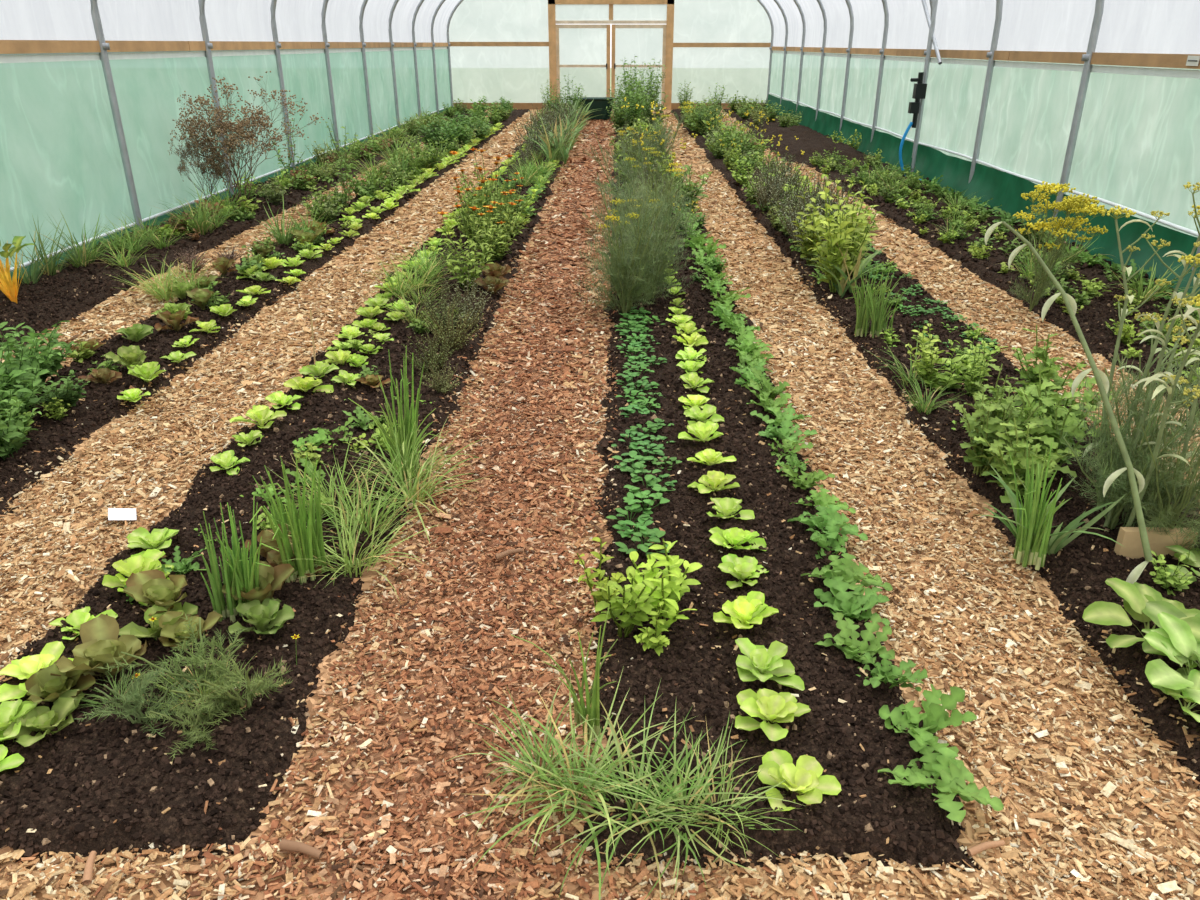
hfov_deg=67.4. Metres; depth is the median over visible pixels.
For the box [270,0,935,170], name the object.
hoop
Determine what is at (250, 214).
plants
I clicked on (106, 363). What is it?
plants
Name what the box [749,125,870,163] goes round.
soil mound
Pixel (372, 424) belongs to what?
plants
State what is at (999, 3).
hoop
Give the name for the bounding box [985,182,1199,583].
stalks
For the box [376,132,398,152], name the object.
plants
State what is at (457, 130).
plants
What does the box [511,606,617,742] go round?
plant
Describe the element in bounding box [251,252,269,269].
plants
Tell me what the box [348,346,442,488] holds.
plant
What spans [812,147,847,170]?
plants
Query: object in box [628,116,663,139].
plants
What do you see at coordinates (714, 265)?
plants
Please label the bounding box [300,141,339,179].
plants
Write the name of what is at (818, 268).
plants
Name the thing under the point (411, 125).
plants
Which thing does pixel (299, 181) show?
plants
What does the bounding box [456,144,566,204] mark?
plants
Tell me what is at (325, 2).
hoop
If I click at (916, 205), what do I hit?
plants
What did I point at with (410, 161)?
plants
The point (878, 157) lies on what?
plants
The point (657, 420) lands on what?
salad
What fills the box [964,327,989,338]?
plants
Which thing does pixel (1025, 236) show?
plants
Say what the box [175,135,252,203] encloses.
shrub
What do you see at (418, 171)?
plants
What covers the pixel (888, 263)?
plants
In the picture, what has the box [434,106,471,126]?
plants
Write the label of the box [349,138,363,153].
plants
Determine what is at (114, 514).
plant label
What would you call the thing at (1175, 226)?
pipe
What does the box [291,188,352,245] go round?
plants
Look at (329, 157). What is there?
plants
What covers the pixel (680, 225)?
plants
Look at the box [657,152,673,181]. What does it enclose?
plants
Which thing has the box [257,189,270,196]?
plants
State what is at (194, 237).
plants
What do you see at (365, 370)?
plants
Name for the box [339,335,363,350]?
plants
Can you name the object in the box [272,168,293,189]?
plants
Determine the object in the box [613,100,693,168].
flowering fennel
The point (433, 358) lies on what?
bush
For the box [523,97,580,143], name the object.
plants
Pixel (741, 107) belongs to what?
plants
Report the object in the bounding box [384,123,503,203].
lettuce row
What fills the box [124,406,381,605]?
rocket patch
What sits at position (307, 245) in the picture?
plants
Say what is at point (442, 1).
hoop
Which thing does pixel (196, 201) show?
plants
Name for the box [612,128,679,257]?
plants
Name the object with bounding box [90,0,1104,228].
hoop
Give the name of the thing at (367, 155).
plants
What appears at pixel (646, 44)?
door
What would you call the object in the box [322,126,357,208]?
herb
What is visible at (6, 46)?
trim rail
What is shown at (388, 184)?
plants
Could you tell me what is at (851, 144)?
plants
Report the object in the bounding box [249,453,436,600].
plant
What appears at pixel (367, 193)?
plants
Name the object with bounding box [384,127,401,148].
plants
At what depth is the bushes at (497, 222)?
6.95 m
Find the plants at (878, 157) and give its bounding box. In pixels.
[871,149,881,161]
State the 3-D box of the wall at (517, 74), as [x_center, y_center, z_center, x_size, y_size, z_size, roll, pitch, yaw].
[0.236,-10.059,21.791,7.860,3.400,0.030,0,24,1]
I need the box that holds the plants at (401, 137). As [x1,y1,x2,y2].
[391,126,408,144]
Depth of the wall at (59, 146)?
7.90 m
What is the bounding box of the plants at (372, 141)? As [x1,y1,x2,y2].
[341,134,382,156]
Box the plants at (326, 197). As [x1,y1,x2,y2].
[300,182,346,222]
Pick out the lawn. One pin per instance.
(610, 68)
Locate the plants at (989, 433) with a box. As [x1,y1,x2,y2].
[953,325,1122,502]
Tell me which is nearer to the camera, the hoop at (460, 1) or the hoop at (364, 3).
the hoop at (364, 3)
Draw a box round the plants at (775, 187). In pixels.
[746,149,864,252]
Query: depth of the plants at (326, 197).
8.01 m
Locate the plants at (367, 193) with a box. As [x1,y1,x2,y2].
[357,186,376,200]
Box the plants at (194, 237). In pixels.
[161,211,200,240]
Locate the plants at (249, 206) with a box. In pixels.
[236,196,260,216]
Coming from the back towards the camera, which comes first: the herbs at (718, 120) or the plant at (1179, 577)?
the herbs at (718, 120)
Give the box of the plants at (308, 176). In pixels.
[303,174,320,190]
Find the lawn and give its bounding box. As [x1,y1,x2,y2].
[610,68,660,109]
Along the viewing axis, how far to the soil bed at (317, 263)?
4.75 m
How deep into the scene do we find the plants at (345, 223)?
7.68 m
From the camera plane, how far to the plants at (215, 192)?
8.47 m
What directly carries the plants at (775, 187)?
on the soil bed at (718, 164)
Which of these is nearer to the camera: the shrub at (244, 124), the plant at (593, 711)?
the plant at (593, 711)
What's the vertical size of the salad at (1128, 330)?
0.161 m
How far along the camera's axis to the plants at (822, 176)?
8.59 m
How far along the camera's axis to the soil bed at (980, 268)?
6.38 m
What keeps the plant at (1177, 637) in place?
on the soil bed at (718, 164)
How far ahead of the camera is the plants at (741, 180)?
10.05 m
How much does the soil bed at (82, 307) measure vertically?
0.120 m
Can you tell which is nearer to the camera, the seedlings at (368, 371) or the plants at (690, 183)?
the seedlings at (368, 371)
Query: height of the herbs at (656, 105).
0.838 m
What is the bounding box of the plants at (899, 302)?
[873,285,903,305]
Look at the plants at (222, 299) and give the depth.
5.42 m
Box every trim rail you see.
[0,40,447,53]
[772,46,1199,68]
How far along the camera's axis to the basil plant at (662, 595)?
2.38 m
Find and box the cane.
[310,309,315,363]
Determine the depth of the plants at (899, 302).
5.44 m
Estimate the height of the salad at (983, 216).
0.174 m
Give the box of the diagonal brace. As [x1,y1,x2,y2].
[921,0,941,64]
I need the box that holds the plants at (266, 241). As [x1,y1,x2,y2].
[253,233,275,245]
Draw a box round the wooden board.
[1114,527,1197,560]
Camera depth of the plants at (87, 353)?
4.49 m
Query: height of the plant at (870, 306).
0.376 m
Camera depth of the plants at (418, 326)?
4.91 m
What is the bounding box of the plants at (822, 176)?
[781,166,831,202]
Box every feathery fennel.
[573,163,703,313]
[582,126,699,250]
[1056,350,1199,556]
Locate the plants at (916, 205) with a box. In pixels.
[913,195,940,214]
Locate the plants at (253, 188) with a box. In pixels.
[235,171,261,199]
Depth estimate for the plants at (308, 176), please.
9.99 m
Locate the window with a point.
(563, 12)
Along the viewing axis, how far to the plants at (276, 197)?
8.88 m
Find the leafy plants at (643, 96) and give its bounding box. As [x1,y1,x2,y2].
[606,56,667,131]
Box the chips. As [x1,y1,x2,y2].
[0,112,1199,899]
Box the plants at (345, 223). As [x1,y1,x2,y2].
[338,220,349,228]
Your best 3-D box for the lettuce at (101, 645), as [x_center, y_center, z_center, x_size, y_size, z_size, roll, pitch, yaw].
[-0.890,-0.282,4.006,0.514,0.137,4.525,3,24,6]
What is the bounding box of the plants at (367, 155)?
[325,148,376,169]
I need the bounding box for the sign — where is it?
[1186,56,1199,65]
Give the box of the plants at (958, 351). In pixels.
[954,344,975,363]
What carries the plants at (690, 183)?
on the soil bed at (783, 840)
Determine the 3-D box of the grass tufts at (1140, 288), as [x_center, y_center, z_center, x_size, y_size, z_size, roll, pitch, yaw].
[3.151,-2.354,8.400,1.014,0.302,6.969,0,24,0]
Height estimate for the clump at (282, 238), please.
0.392 m
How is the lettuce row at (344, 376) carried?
on the soil bed at (168, 823)
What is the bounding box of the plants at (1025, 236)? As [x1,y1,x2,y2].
[1017,211,1044,242]
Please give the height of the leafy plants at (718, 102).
0.743 m
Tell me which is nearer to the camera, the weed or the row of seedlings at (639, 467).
the row of seedlings at (639, 467)
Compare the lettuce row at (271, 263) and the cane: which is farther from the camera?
the lettuce row at (271, 263)
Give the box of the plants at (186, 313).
[158,303,191,318]
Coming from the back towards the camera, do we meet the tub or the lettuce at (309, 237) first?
the tub
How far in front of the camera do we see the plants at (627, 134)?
10.04 m
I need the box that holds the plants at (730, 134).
[679,98,769,158]
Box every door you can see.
[559,28,606,103]
[615,28,662,103]
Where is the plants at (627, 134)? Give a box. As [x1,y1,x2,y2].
[615,134,634,180]
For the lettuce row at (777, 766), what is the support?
on the soil bed at (783, 840)
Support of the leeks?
on the soil bed at (168, 823)
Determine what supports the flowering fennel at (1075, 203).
on the soil bed at (980, 268)
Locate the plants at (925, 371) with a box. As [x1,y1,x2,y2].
[868,324,1007,414]
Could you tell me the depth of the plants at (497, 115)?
17.47 m
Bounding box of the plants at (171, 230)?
[155,219,190,237]
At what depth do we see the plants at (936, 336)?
4.70 m
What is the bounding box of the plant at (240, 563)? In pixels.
[186,495,278,622]
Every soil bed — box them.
[0,109,529,521]
[0,110,472,351]
[0,141,568,862]
[576,109,975,871]
[671,109,1199,788]
[723,109,1199,414]
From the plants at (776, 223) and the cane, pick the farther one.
the plants at (776, 223)
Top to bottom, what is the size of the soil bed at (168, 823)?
0.119 m
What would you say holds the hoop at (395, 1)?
on the path
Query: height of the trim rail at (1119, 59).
0.085 m
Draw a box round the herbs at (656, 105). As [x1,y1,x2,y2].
[621,97,703,242]
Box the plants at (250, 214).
[218,195,255,220]
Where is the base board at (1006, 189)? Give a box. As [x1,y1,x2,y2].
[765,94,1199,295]
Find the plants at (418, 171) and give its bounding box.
[404,163,422,177]
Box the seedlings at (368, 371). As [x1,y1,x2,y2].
[129,371,434,603]
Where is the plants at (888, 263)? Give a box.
[882,260,896,266]
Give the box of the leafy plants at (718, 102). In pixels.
[675,81,727,134]
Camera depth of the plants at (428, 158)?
11.05 m
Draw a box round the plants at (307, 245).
[291,236,313,252]
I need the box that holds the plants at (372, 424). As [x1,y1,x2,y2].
[368,415,391,450]
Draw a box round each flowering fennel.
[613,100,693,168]
[1010,181,1107,311]
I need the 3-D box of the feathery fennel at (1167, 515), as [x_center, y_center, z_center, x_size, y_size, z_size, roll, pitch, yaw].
[1.755,-0.027,2.863,0.601,0.626,0.835,11,27,23]
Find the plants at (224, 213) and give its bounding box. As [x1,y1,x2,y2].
[219,206,232,216]
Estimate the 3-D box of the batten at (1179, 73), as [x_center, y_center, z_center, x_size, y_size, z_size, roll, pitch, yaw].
[3.922,-4.355,10.082,0.010,0.050,25.900,0,24,1]
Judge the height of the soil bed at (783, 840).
0.121 m
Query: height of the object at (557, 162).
0.091 m
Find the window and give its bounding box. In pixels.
[555,4,666,20]
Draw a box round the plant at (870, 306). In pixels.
[845,268,908,337]
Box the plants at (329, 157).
[319,153,343,163]
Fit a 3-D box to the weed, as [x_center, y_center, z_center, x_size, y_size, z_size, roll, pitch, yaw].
[-3.524,-3.799,11.097,0.377,0.721,2.121,2,24,4]
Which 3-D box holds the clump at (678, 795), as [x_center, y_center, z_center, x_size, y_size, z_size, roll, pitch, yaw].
[0.044,0.661,1.873,0.717,0.246,0.644,-6,25,-12]
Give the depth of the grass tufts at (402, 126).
13.18 m
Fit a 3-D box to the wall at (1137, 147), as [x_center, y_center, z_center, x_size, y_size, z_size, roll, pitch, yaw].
[3.940,-3.780,10.341,0.071,1.380,25.900,0,24,1]
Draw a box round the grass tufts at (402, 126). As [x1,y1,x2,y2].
[253,109,446,196]
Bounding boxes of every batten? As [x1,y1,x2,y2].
[0,47,446,62]
[772,51,1199,78]
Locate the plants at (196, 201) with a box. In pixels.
[194,199,224,221]
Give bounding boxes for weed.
[272,115,346,176]
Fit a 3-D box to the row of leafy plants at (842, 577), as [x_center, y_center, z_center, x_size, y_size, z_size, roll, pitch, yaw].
[0.731,-0.014,3.427,0.298,0.138,3.614,0,24,1]
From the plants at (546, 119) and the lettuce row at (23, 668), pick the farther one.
the plants at (546, 119)
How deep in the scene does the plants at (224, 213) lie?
8.12 m
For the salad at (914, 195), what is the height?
0.141 m
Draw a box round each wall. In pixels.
[0,47,450,271]
[449,0,770,102]
[770,50,1199,237]
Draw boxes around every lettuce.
[3,263,511,746]
[71,256,276,384]
[251,220,334,258]
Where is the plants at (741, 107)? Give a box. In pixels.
[723,91,801,127]
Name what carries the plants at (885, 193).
on the soil bed at (980, 268)
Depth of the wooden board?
2.75 m
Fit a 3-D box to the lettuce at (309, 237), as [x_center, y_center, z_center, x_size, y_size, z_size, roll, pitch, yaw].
[-2.339,-1.638,6.994,0.359,0.144,1.004,4,25,8]
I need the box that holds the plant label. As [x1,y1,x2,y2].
[108,508,136,520]
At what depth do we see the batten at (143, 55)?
8.09 m
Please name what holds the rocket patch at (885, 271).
on the soil bed at (718, 164)
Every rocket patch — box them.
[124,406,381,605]
[485,163,554,215]
[752,196,898,283]
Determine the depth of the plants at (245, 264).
6.17 m
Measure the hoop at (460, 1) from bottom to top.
3.448 m
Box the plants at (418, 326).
[406,311,441,332]
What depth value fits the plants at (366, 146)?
12.49 m
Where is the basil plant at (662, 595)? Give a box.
[574,537,701,655]
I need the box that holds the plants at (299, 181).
[288,158,331,190]
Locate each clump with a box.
[0,209,110,284]
[47,176,266,266]
[107,254,225,301]
[172,246,243,272]
[236,190,335,245]
[249,417,495,542]
[358,231,476,322]
[443,670,802,899]
[983,440,1126,569]
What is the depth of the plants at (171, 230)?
7.35 m
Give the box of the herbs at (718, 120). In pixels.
[706,107,804,178]
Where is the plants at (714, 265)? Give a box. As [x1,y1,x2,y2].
[690,254,727,282]
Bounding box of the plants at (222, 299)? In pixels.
[193,280,231,308]
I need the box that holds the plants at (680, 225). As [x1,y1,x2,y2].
[676,213,685,230]
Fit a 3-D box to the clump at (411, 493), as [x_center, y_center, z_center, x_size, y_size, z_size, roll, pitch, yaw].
[-0.713,0.105,3.062,0.838,0.300,0.707,-20,31,-37]
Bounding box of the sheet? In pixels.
[10,107,452,279]
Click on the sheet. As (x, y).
(263, 179)
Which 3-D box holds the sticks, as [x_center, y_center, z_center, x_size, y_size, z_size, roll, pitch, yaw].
[-0.027,0.732,1.943,1.571,0.030,1.455,15,28,30]
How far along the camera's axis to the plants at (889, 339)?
4.76 m
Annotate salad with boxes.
[625,311,681,486]
[809,156,1199,385]
[835,161,1199,364]
[845,158,1199,347]
[870,160,1199,323]
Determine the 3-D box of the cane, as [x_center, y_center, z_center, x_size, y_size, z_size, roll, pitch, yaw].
[-1.440,-0.556,4.512,0.010,0.301,0.039,4,25,8]
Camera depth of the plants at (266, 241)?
6.91 m
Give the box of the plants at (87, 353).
[67,339,97,362]
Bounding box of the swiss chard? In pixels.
[0,235,33,302]
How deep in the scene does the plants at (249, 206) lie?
8.46 m
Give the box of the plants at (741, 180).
[723,124,774,195]
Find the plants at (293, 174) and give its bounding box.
[290,166,316,185]
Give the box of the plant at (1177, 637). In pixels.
[1082,578,1199,721]
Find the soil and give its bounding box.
[0,175,1199,869]
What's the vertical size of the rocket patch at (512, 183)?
0.183 m
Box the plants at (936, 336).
[911,335,940,348]
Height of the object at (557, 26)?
1.880 m
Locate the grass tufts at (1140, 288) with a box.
[843,159,1199,303]
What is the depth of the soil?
2.74 m
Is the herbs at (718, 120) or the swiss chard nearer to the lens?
the swiss chard
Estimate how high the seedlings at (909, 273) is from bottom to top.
0.058 m
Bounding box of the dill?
[64,614,290,762]
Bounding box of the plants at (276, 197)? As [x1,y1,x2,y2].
[258,175,291,204]
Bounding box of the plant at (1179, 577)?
[1149,545,1199,595]
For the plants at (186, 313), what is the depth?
5.16 m
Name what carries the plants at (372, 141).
on the soil bed at (82, 307)
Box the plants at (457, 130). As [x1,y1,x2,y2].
[416,96,515,150]
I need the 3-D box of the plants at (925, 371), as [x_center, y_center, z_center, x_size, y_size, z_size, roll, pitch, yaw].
[1.585,-0.377,4.020,0.702,0.307,0.756,0,24,1]
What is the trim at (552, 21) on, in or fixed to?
attached to the wall at (517, 74)
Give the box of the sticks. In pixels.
[82,548,1004,884]
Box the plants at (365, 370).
[358,364,379,379]
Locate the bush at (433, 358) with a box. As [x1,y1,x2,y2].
[400,276,494,393]
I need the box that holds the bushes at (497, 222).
[437,147,532,289]
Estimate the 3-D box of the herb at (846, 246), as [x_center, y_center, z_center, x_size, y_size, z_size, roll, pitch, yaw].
[1.589,-1.467,5.948,0.630,0.708,1.191,5,25,10]
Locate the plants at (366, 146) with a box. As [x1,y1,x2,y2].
[359,141,374,158]
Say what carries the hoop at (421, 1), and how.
on the path
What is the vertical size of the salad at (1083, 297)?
0.156 m
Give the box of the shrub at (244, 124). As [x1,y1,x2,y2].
[168,71,328,208]
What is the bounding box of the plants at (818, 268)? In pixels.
[811,257,820,269]
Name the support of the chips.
on the path
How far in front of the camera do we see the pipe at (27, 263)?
8.22 m
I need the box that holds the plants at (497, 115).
[463,103,510,144]
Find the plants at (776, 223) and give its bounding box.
[721,144,865,236]
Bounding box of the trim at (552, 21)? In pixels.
[449,0,770,109]
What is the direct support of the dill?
on the soil bed at (168, 823)
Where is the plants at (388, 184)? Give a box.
[378,167,402,192]
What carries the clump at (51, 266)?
on the soil bed at (82, 307)
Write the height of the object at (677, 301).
0.066 m
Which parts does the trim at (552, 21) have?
door frame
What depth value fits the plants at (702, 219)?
7.71 m
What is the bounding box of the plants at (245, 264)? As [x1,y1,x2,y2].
[235,229,285,277]
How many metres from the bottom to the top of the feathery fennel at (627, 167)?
0.820 m
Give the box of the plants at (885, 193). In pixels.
[851,150,923,202]
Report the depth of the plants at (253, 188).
9.23 m
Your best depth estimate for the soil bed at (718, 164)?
3.30 m
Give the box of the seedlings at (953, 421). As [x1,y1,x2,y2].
[884,322,1090,439]
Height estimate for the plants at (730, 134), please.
0.598 m
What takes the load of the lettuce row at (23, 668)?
on the soil bed at (168, 823)
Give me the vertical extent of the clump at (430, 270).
0.322 m
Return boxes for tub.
[569,96,619,118]
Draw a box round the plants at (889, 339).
[879,328,899,344]
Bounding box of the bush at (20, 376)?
[0,320,92,459]
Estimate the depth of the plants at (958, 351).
4.46 m
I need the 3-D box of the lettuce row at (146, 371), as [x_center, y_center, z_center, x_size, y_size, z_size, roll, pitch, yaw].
[-2.115,-1.309,6.316,0.319,0.101,5.221,0,24,1]
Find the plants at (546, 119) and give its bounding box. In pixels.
[511,98,583,166]
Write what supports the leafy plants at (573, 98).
on the soil bed at (168, 823)
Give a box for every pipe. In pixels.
[4,108,443,271]
[769,93,1198,236]
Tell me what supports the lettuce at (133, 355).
on the soil bed at (317, 263)
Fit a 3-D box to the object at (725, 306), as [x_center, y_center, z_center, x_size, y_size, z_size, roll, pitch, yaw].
[0.784,-2.011,7.808,0.376,0.173,6.220,0,24,1]
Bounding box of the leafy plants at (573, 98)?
[540,74,586,110]
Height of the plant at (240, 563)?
0.351 m
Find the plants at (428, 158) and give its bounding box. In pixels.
[346,125,463,197]
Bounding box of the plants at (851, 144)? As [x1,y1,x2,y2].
[828,129,861,149]
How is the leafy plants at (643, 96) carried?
on the soil bed at (783, 840)
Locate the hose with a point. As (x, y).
(915, 108)
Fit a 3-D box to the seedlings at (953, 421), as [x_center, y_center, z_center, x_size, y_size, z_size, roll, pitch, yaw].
[1.765,-0.367,4.311,0.679,0.048,1.698,0,24,1]
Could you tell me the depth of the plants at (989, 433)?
3.27 m
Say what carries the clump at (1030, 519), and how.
on the soil bed at (718, 164)
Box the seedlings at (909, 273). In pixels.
[863,248,999,366]
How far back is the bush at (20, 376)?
3.83 m
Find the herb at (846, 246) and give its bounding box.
[792,179,890,297]
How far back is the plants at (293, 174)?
9.95 m
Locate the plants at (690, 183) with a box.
[604,104,713,206]
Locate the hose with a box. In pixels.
[899,0,937,179]
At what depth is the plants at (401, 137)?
14.58 m
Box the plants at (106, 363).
[87,354,124,371]
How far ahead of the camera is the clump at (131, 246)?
6.99 m
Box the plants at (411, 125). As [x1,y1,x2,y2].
[389,98,469,140]
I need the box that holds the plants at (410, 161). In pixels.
[348,119,487,181]
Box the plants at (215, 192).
[210,192,232,207]
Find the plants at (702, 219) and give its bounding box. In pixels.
[692,212,706,228]
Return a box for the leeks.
[516,94,598,163]
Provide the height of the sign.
0.060 m
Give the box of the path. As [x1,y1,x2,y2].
[0,109,1199,899]
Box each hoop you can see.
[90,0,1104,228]
[198,0,1002,193]
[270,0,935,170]
[321,0,888,148]
[359,0,853,136]
[388,0,826,126]
[412,0,805,116]
[431,0,787,113]
[446,0,773,106]
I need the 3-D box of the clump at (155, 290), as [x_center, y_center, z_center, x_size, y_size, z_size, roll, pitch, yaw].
[-2.724,-1.102,5.649,0.640,0.286,0.602,6,25,13]
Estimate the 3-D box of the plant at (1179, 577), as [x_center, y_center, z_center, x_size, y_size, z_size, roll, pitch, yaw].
[1.561,0.498,2.287,0.328,0.140,1.144,13,28,27]
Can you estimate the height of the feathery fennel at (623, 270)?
0.784 m
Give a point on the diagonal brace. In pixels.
(938, 56)
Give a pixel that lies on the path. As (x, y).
(907, 694)

